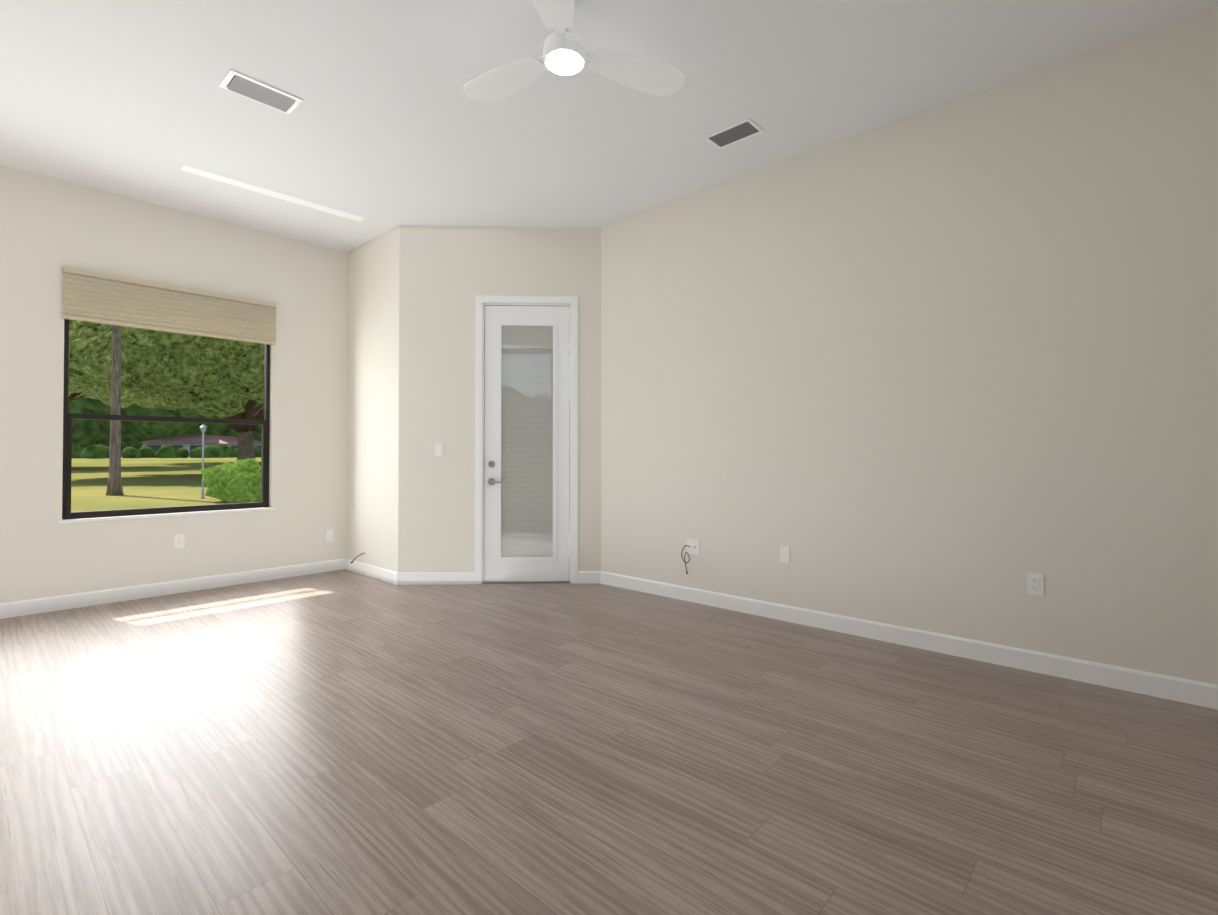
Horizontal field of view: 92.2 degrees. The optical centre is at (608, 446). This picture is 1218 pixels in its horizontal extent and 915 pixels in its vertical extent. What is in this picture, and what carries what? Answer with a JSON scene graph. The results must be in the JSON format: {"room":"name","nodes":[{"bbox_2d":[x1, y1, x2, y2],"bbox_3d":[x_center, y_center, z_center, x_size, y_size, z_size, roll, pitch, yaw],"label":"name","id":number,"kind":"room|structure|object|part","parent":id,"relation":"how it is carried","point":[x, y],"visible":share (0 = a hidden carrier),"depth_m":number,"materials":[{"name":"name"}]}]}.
{"room":"empty living room","nodes":[
{"label":"empty living room","id":0,"kind":"room"},
{"bbox_2d":[0,165,347,602],"bbox_3d":[-3.994,-0.377,4.380,0.200,3.120,4.360,-1,-1,42],"label":"wall","id":1,"kind":"structure","parent":0,"point":[50,227],"depth_m":4.64,"materials":[{"name":"beige paint"}]},
{"bbox_2d":[62,319,269,518],"bbox_3d":[-3.557,-0.279,4.819,0.082,1.664,1.379,-1,-1,42],"label":"window","id":2,"kind":"structure","parent":1,"relation":"in","point":[67,513],"depth_m":4.70,"materials":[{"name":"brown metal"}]},
{"bbox_2d":[57,507,274,523],"bbox_3d":[-3.515,0.552,4.770,0.066,0.026,1.430,-1,-1,42],"label":"window sill","id":3,"kind":"structure","parent":1,"relation":"attached to","point":[81,520],"depth_m":4.66,"materials":[{"name":"white wood"}]},
{"bbox_2d":[62,265,276,307],"bbox_3d":[-3.480,-1.280,4.761,0.057,0.045,1.410,-1,-1,42],"label":"blind headrail","id":4,"kind":"object","parent":1,"relation":"attached to","point":[110,276],"visible":0.9,"depth_m":4.65,"materials":[{"name":"fabric"}]},
{"bbox_2d":[63,272,275,341],"bbox_3d":[-3.480,-1.101,4.759,0.048,0.313,1.402,-1,-1,42],"label":"window shade","id":5,"kind":"object","parent":4,"relation":"hanging from","point":[100,298],"visible":0.9,"depth_m":4.67,"materials":[{"name":"beige fabric"}]},
{"bbox_2d":[62,315,275,344],"bbox_3d":[-3.480,-0.933,4.757,0.052,0.022,1.406,-1,-1,42],"label":"rail","id":6,"kind":"object","parent":5,"relation":"attached to","point":[76,318],"visible":1,"depth_m":4.66,"materials":[{"name":"fabric"}]},
{"bbox_2d":[0,558,344,618],"bbox_3d":[-3.915,1.129,4.288,0.014,0.105,3.960,-1,-1,42],"label":"baseboard","id":7,"kind":"structure","parent":1,"relation":"attached to","point":[45,604],"depth_m":4.64,"materials":[{"name":"white wood"}]},
{"bbox_2d":[174,534,183,548],"bbox_3d":[-3.493,0.768,4.759,0.008,0.114,0.070,-1,-1,42],"label":"electrical outlet","id":8,"kind":"object","parent":1,"relation":"attached to","point":[178,540],"visible":1,"depth_m":4.76,"materials":[{"name":"white plastic"}]},
{"bbox_2d":[326,529,332,541],"bbox_3d":[-2.690,0.854,5.638,0.007,0.114,0.070,-1,-1,42],"label":"outlet","id":9,"kind":"object","parent":1,"relation":"attached to","point":[329,534],"visible":1,"depth_m":5.64,"materials":[{"name":"white plastic"}]},
{"bbox_2d":[346,225,399,571],"bbox_3d":[-2.210,-0.362,5.568,1.233,3.120,0.200,-1,-1,42],"label":"wall","id":10,"kind":"structure","parent":0,"point":[372,456],"depth_m":5.39,"materials":[{"name":"beige paint"}]},
{"bbox_2d":[345,558,397,584],"bbox_3d":[-2.206,1.143,5.400,1.039,0.105,0.014,-1,-1,42],"label":"baseboard","id":11,"kind":"structure","parent":10,"relation":"attached to","point":[383,574],"depth_m":5.36,"materials":[{"name":"white wood"}]},
{"bbox_2d":[398,225,600,571],"bbox_3d":[-0.859,-0.367,5.182,1.933,3.120,0.140,0,-1,-2],"label":"wall","id":12,"kind":"structure","parent":0,"point":[447,274],"depth_m":5.10,"materials":[{"name":"beige paint"}]},
{"bbox_2d":[397,572,474,584],"bbox_3d":[-1.492,1.139,5.064,0.660,0.105,0.014,0,-1,-2],"label":"baseboard","id":13,"kind":"structure","parent":12,"relation":"attached to","point":[430,578],"depth_m":5.06,"materials":[{"name":"white wood"}]},
{"bbox_2d":[435,443,442,455],"bbox_3d":[-1.472,0.027,5.079,0.070,0.114,0.011,0,-1,-2],"label":"light switch","id":14,"kind":"object","parent":12,"relation":"attached to","point":[438,449],"visible":1,"depth_m":5.08,"materials":[{"name":"white plastic"}]},
{"bbox_2d":[475,295,577,583],"bbox_3d":[-0.719,-0.062,5.175,0.893,2.510,0.156,0,-1,-2],"label":"door frame","id":15,"kind":"structure","parent":12,"relation":"attached to","point":[482,302],"depth_m":5.10,"materials":[{"name":"white wood"}]},
{"bbox_2d":[484,306,569,581],"bbox_3d":[-0.718,-0.028,5.154,0.741,2.417,0.044,0,-1,-2],"label":"door","id":16,"kind":"structure","parent":12,"relation":"in","point":[495,570],"depth_m":5.13,"materials":[{"name":"white wood"}]},
{"bbox_2d":[488,321,556,560],"bbox_3d":[-0.758,-0.049,5.115,0.599,2.093,0.092,0,-1,-2],"label":"glass panel","id":17,"kind":"object","parent":16,"relation":"attached to","point":[526,481],"depth_m":5.14,"materials":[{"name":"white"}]},
{"bbox_3d":[-0.987,0.230,5.088,0.138,0.215,0.062,0,-1,-2],"label":"handle","id":18,"kind":"part","parent":17,"relation":"part of","materials":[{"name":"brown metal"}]},
{"bbox_2d":[578,571,600,583],"bbox_3d":[-0.167,1.140,5.110,0.206,0.105,0.014,0,-1,-2],"label":"baseboard","id":19,"kind":"structure","parent":12,"relation":"attached to","point":[586,577],"depth_m":5.10,"materials":[{"name":"white wood"}]},
{"bbox_2d":[0,569,1217,914],"bbox_3d":[-0.552,1.204,2.048,8.400,0.100,5.586,-1,-1,42],"label":"floor","id":20,"kind":"structure","parent":0,"point":[344,741],"depth_m":2.12,"materials":[{"name":"plastic"}]},
{"bbox_2d":[484,580,569,583],"bbox_3d":[-0.719,1.188,5.167,0.747,0.010,0.132,0,-1,-2],"label":"threshold","id":21,"kind":"object","parent":20,"relation":"on","point":[525,582],"visible":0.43,"depth_m":5.10,"materials":[{"name":"grey metal"}]},
{"bbox_2d":[0,0,1217,252],"bbox_3d":[-0.552,-2.025,2.089,8.400,0.121,5.586,-1,-1,42],"label":"ceiling","id":22,"kind":"structure","parent":0,"point":[386,124],"depth_m":3.25,"materials":[{"name":"white paint"}]},
{"bbox_2d":[219,69,302,114],"bbox_3d":[-1.913,-1.940,3.227,0.205,0.022,0.355,-1,-1,42],"label":"ceiling vent","id":23,"kind":"object","parent":22,"relation":"in","point":[236,82],"visible":1,"depth_m":3.20,"materials":[{"name":"white metal"}]},
{"bbox_2d":[463,0,684,102],"bbox_3d":[-0.242,-1.817,2.654,1.002,0.284,1.061,-1,-1,42],"label":"ceiling fan","id":24,"kind":"object","parent":22,"relation":"hanging from","point":[565,53],"visible":1,"depth_m":2.67,"materials":[{"name":"white"}]},
{"bbox_3d":[-0.481,-1.735,2.751,0.518,0.024,0.215,-1,-1,42],"label":"blade","id":25,"kind":"part","parent":24,"relation":"part of","materials":[{"name":"white"}]},
{"bbox_3d":[-0.217,-1.742,2.215,0.375,0.024,0.449,-1,-1,42],"label":"blade","id":26,"kind":"part","parent":24,"relation":"part of","materials":[{"name":"white"}]},
{"bbox_3d":[0.127,-1.736,2.699,0.295,0.024,0.496,-1,-1,42],"label":"blade","id":27,"kind":"part","parent":24,"relation":"part of","materials":[{"name":"white"}]},
{"bbox_2d":[703,118,763,149],"bbox_3d":[0.775,-1.942,3.647,0.320,0.007,0.191,-1,-1,42],"label":"ceiling vent","id":28,"kind":"object","parent":22,"relation":"in","point":[747,128],"visible":1,"depth_m":3.64,"materials":[{"name":"white metal"}]},
{"bbox_2d":[601,8,1217,684],"bbox_3d":[2.070,-0.390,3.321,6.214,3.120,0.200,-1,-1,42],"label":"wall","id":29,"kind":"structure","parent":0,"point":[949,368],"depth_m":3.29,"materials":[{"name":"beige paint"}]},
{"bbox_2d":[681,539,699,573],"bbox_3d":[0.617,0.840,4.453,0.128,0.266,0.063,-1,-1,42],"label":"outlet","id":30,"kind":"object","parent":29,"relation":"attached to","point":[693,546],"visible":0.98,"depth_m":4.46,"materials":[{"name":"white plastic"}]},
{"bbox_3d":[0.637,0.764,4.467,0.116,0.114,0.017,-1,-1,42],"label":"plate","id":31,"kind":"part","parent":30,"relation":"part of","materials":[{"name":"white plastic"}]},
{"bbox_2d":[780,545,789,562],"bbox_3d":[1.191,0.729,3.969,0.070,0.114,0.007,-1,-1,42],"label":"electrical outlet","id":32,"kind":"object","parent":29,"relation":"attached to","point":[784,554],"visible":1,"depth_m":3.96,"materials":[{"name":"white plastic"}]},
{"bbox_2d":[600,571,1217,709],"bbox_3d":[2.035,1.116,3.189,5.714,0.105,0.014,-1,-1,42],"label":"baseboard","id":33,"kind":"structure","parent":29,"relation":"attached to","point":[1198,693],"depth_m":3.26,"materials":[{"name":"white wood"}]},
{"bbox_2d":[1027,572,1043,596],"bbox_3d":[2.211,0.714,3.037,0.070,0.114,0.008,-1,-1,42],"label":"duplex electrical outlet","id":34,"kind":"object","parent":29,"relation":"attached to","point":[1035,583],"visible":1,"depth_m":3.03,"materials":[{"name":"white plastic"}]},
{"label":"outside","id":35,"kind":"structure","parent":0,"visible":0},
{"bbox_2d":[71,456,260,511],"bbox_3d":[-137.197,0.219,125.300,480.000,5.200,600.000,-1,-1,42],"label":"lawn","id":36,"kind":"structure","parent":35,"point":[138,486],"depth_m":24.76,"materials":[{"name":"green plant"}]},
{"bbox_2d":[106,325,123,495],"bbox_3d":[-14.819,-8.530,17.336,8.087,19.986,7.474,-1,-1,42],"label":"pine tree","id":37,"kind":"object","parent":36,"relation":"on","point":[114,486],"depth_m":17.70,"materials":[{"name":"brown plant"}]},
{"bbox_2d":[68,378,183,407],"bbox_3d":[-50.208,-6.719,51.609,24.903,17.226,24.203,-1,-1,42],"label":"oak tree","id":38,"kind":"object","parent":36,"relation":"on","point":[78,393],"depth_m":56.43,"materials":[{"name":"green plant"}]},
{"bbox_2d":[68,397,261,458],"bbox_3d":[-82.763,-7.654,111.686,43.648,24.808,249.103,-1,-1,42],"label":"tree","id":39,"kind":"object","parent":36,"relation":"on","point":[100,443],"depth_m":104.58,"materials":[{"name":"green plant"}]},
{"bbox_2d":[68,320,263,459],"bbox_3d":[-22.940,-3.858,35.136,20.106,11.108,21.918,-1,-1,42],"label":"oak tree","id":40,"kind":"object","parent":36,"relation":"on","point":[82,366],"depth_m":27.65,"materials":[{"name":"green plant"}]},
{"bbox_2d":[135,402,254,432],"bbox_3d":[-45.451,-6.300,74.863,24.197,16.970,23.624,-1,-1,42],"label":"oak tree","id":41,"kind":"object","parent":36,"relation":"on","point":[147,405],"depth_m":67.23,"materials":[{"name":"green plant"}]},
{"bbox_2d":[139,435,260,455],"bbox_3d":[-77.891,-0.146,113.147,20.200,4.199,10.200,1,-1,-38],"label":"house","id":42,"kind":"structure","parent":36,"relation":"on","point":[178,442],"depth_m":109.14,"materials":[{"name":"beige"}]},
{"bbox_2d":[200,425,206,498],"bbox_3d":[-11.352,0.418,16.379,0.171,2.069,0.180,-1,-1,42],"label":"pole","id":43,"kind":"object","parent":36,"relation":"on","point":[203,428],"depth_m":16.36,"materials":[{"name":"grey metal"}]},
{"bbox_2d":[201,458,260,501],"bbox_3d":[-9.860,0.928,15.692,1.889,1.246,1.743,-1,-1,42],"label":"bush","id":44,"kind":"object","parent":36,"relation":"on","point":[231,478],"depth_m":15.11,"materials":[{"name":"green plant"}]}
]}

